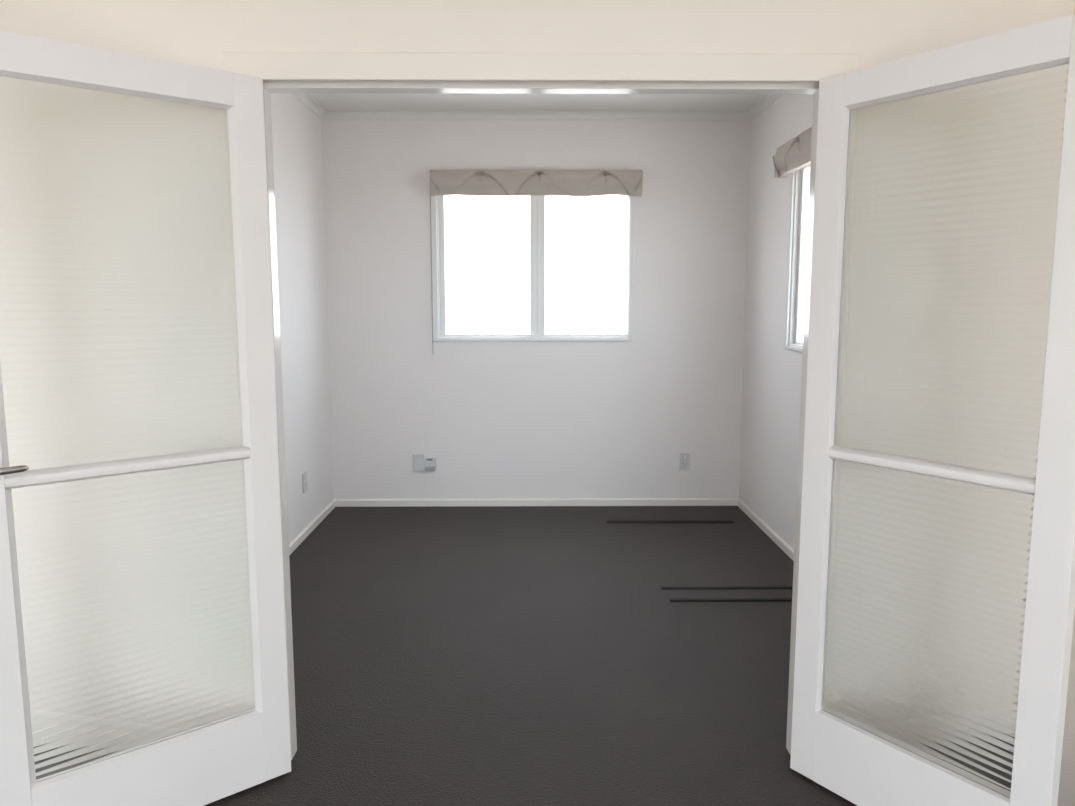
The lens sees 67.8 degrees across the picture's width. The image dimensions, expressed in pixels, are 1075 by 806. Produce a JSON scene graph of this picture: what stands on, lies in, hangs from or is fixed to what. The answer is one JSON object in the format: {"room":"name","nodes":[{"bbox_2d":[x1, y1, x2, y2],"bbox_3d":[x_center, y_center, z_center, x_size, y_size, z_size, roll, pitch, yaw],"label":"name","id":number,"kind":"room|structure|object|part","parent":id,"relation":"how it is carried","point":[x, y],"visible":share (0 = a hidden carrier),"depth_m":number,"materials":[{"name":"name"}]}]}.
{"room":"empty room","nodes":[
{"label":"empty room","id":0,"kind":"room"},
{"bbox_2d":[271,93,333,543],"bbox_3d":[-1.421,-0.392,3.816,0.140,2.545,3.085,0,7,-1],"label":"wall","id":1,"kind":"structure","parent":0,"point":[296,130],"depth_m":4.61,"materials":[{"name":"paint"}]},
{"bbox_2d":[302,471,307,493],"bbox_3d":[-1.350,0.462,4.650,0.014,0.116,0.074,0,7,-1],"label":"power outlet","id":2,"kind":"object","parent":1,"relation":"attached to","point":[304,475],"visible":1,"depth_m":4.63,"materials":[{"name":"plastic"}]},
{"bbox_2d":[291,93,326,119],"bbox_3d":[-1.328,-1.623,3.589,0.045,0.045,2.945,0,7,-1],"label":"crown molding","id":3,"kind":"structure","parent":1,"relation":"attached to","point":[306,99],"depth_m":4.74,"materials":[{"name":"paint"}]},
{"bbox_2d":[289,499,335,554],"bbox_3d":[-1.344,0.855,3.899,0.012,0.050,2.933,0,7,-1],"label":"baseboard","id":4,"kind":"structure","parent":1,"relation":"attached to","point":[301,537],"depth_m":4.76,"materials":[{"name":"paint"}]},
{"bbox_2d":[204,506,856,805],"bbox_3d":[-0.451,1.203,1.838,3.930,0.120,7.350,0,7,-1],"label":"floor","id":5,"kind":"structure","parent":0,"point":[443,655],"depth_m":3.06,"materials":[{"name":"grey carpet"}]},
{"bbox_2d":[606,520,733,522],"bbox_3d":[0.823,0.738,4.981,0.788,0.009,0.040,0,7,0],"label":"floor strip","id":6,"kind":"object","parent":5,"relation":"on","point":[607,521],"visible":1,"depth_m":4.96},
{"bbox_2d":[661,586,792,588],"bbox_3d":[0.929,0.885,3.833,0.674,0.007,0.020,0,7,-1],"label":"floor strip","id":7,"kind":"object","parent":5,"relation":"on","point":[724,587],"visible":0.93,"depth_m":3.83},
{"bbox_2d":[669,598,791,601],"bbox_3d":[0.937,0.904,3.677,0.660,0.009,0.024,0,7,-1],"label":"floor strip","id":8,"kind":"object","parent":5,"relation":"on","point":[670,599],"visible":0.78,"depth_m":3.67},
{"bbox_2d":[322,120,750,498],"bbox_3d":[-0.004,-0.580,5.289,2.720,2.545,0.140,0,7,-1],"label":"wall","id":9,"kind":"structure","parent":0,"point":[498,419],"depth_m":5.25,"materials":[{"name":"paint"}]},
{"bbox_2d":[413,454,424,470],"bbox_3d":[-0.791,0.398,5.331,0.077,0.118,0.010,0,7,-1],"label":"wall plate","id":10,"kind":"object","parent":9,"relation":"attached to","point":[418,459],"visible":1,"depth_m":5.33,"materials":[{"name":"plastic"}]},
{"bbox_2d":[425,457,435,470],"bbox_3d":[-0.713,0.408,5.317,0.074,0.090,0.042,0,7,-1],"label":"power outlet","id":11,"kind":"object","parent":9,"relation":"attached to","point":[430,462],"visible":1,"depth_m":5.32,"materials":[{"name":"plastic"}]},
{"bbox_2d":[431,195,634,340],"bbox_3d":[-0.031,-0.930,5.227,1.307,1.045,0.134,0,7,-1],"label":"window","id":12,"kind":"structure","parent":9,"relation":"in","point":[537,203],"depth_m":5.21,"materials":[{"name":"paint"}]},
{"bbox_3d":[-0.319,-0.910,5.219,0.637,0.943,0.040,0,7,-1],"label":"sash","id":13,"kind":"part","parent":12,"relation":"part of","materials":[{"name":"glass"}]},
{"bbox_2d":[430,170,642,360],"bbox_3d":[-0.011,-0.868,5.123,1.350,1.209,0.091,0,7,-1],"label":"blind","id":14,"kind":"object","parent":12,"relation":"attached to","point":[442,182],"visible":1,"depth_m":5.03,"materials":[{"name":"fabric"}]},
{"bbox_3d":[-0.681,-0.884,5.143,0.004,1.155,0.008,0,7,-1],"label":"pull cord","id":15,"kind":"part","parent":14,"relation":"part of","materials":[{"name":"white"}]},
{"bbox_3d":[0.295,-0.911,5.225,0.590,0.943,0.040,0,7,-1],"label":"sash","id":16,"kind":"part","parent":12,"relation":"part of","materials":[{"name":"glass"}]},
{"bbox_2d":[322,111,750,120],"bbox_3d":[-0.004,-1.808,5.039,2.720,0.045,0.045,0,7,-1],"label":"crown molding","id":17,"kind":"structure","parent":9,"relation":"attached to","point":[329,115],"depth_m":5.04,"materials":[{"name":"paint"}]},
{"bbox_2d":[334,498,738,506],"bbox_3d":[-0.004,0.667,5.372,2.720,0.050,0.012,0,7,-1],"label":"baseboard","id":18,"kind":"structure","parent":9,"relation":"attached to","point":[528,501],"depth_m":5.37,"materials":[{"name":"paint"}]},
{"bbox_2d":[680,453,689,469],"bbox_3d":[0.984,0.392,5.345,0.066,0.116,0.014,0,7,-1],"label":"power outlet","id":19,"kind":"object","parent":9,"relation":"attached to","point":[684,457],"visible":1,"depth_m":5.34,"materials":[{"name":"plastic"}]},
{"bbox_2d":[0,0,1073,69],"bbox_3d":[-0.456,-0.192,2.245,3.730,2.545,0.100,0,7,-1],"label":"wall partition","id":20,"kind":"structure","parent":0,"point":[192,32],"depth_m":2.10,"materials":[{"name":"paint"}]},
{"bbox_2d":[0,30,290,805],"bbox_3d":[-0.975,0.141,1.979,0.711,1.932,0.102,-6,9,-40],"label":"door","id":21,"kind":"structure","parent":20,"relation":"in","point":[143,655],"depth_m":1.98,"materials":[{"name":"paint"}]},
{"bbox_3d":[-1.171,0.149,1.761,0.014,0.018,0.092,7,10,44],"label":"lever","id":22,"kind":"part","parent":21,"relation":"part of","materials":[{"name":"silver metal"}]},
{"bbox_3d":[-0.999,-0.779,1.875,0.556,0.082,0.040,-6,9,-40],"label":"rail","id":23,"kind":"part","parent":21,"relation":"part of","materials":[{"name":"paint"}]},
{"bbox_3d":[-0.999,-0.299,1.935,0.554,0.883,0.006,-6,9,-40],"label":"glass pane","id":24,"kind":"part","parent":21,"relation":"part of","materials":[{"name":"glass"}]},
{"bbox_3d":[-0.999,0.531,2.041,0.554,0.726,0.006,-6,9,-40],"label":"glass pane","id":25,"kind":"part","parent":21,"relation":"part of","materials":[{"name":"glass"}]},
{"bbox_3d":[-0.999,0.995,2.101,0.556,0.207,0.040,-6,9,-40],"label":"rail","id":26,"kind":"part","parent":21,"relation":"part of","materials":[{"name":"paint"}]},
{"bbox_2d":[221,52,859,759],"bbox_3d":[0.011,0.072,2.279,1.679,2.013,0.107,0,7,-1],"label":"door frame","id":27,"kind":"structure","parent":20,"relation":"attached to","point":[266,65],"depth_m":2.11,"materials":[{"name":"paint"}]},
{"bbox_2d":[790,14,1074,805],"bbox_3d":[0.952,0.142,1.966,0.046,1.932,0.686,-5,9,-36],"label":"door","id":28,"kind":"structure","parent":20,"relation":"in","point":[936,595],"depth_m":1.92,"materials":[{"name":"paint"}]},
{"bbox_3d":[0.951,0.997,2.072,0.040,0.210,0.513,-5,9,-36],"label":"rail","id":29,"kind":"part","parent":28,"relation":"part of","materials":[{"name":"paint"}]},
{"bbox_3d":[0.950,0.533,2.012,0.006,0.723,0.511,-5,9,-36],"label":"glass pane","id":30,"kind":"part","parent":28,"relation":"part of","materials":[{"name":"glass"}]},
{"bbox_3d":[0.950,-0.295,1.906,0.006,0.883,0.511,-5,9,-36],"label":"glass pane","id":31,"kind":"part","parent":28,"relation":"part of","materials":[{"name":"glass"}]},
{"bbox_3d":[0.951,-0.775,1.846,0.040,0.082,0.513,-5,9,-36],"label":"rail","id":32,"kind":"part","parent":28,"relation":"part of","materials":[{"name":"paint"}]},
{"bbox_2d":[308,93,765,111],"bbox_3d":[-0.451,-1.431,1.502,3.930,0.100,7.350,0,7,-1],"label":"ceiling","id":33,"kind":"structure","parent":0,"point":[328,101],"depth_m":4.77,"materials":[{"name":"paint"}]},
{"bbox_2d":[739,0,1074,805],"bbox_3d":[1.471,-0.130,1.756,0.165,2.545,7.290,0,7,-1],"label":"wall","id":34,"kind":"structure","parent":0,"point":[772,373],"depth_m":4.64,"materials":[{"name":"paint"}]},
{"bbox_2d":[746,94,783,120],"bbox_3d":[1.347,-1.627,3.614,0.045,0.045,2.945,0,7,-1],"label":"crown molding","id":35,"kind":"structure","parent":34,"relation":"attached to","point":[767,100],"depth_m":4.76,"materials":[{"name":"paint"}]},
{"bbox_2d":[737,499,793,560],"bbox_3d":[1.364,0.852,3.924,0.012,0.050,2.933,0,7,-1],"label":"baseboard","id":36,"kind":"structure","parent":34,"relation":"attached to","point":[758,521],"depth_m":4.72,"materials":[{"name":"paint"}]},
{"bbox_2d":[773,127,811,177],"bbox_3d":[1.312,-1.202,3.609,0.091,0.164,1.400,0,7,-1],"label":"blind","id":37,"kind":"object","parent":34,"relation":"attached to","point":[795,154],"visible":0.34,"depth_m":4.02,"materials":[{"name":"fabric"}]},
{"bbox_2d":[784,165,809,351],"bbox_3d":[1.423,-0.731,3.664,0.134,1.045,1.322,0,7,-1],"label":"window","id":38,"kind":"structure","parent":34,"relation":"in","point":[800,181],"depth_m":4.26,"materials":[{"name":"glass"}]},
{"bbox_3d":[1.430,-0.720,3.662,0.120,0.984,1.259,0,7,-1],"label":"frame","id":39,"kind":"part","parent":38,"relation":"part of","materials":[{"name":"paint"}]},
{"bbox_3d":[1.413,-0.749,3.960,0.040,0.943,0.637,0,7,-1],"label":"sash","id":40,"kind":"part","parent":38,"relation":"part of","materials":[{"name":"paint"}]}
]}

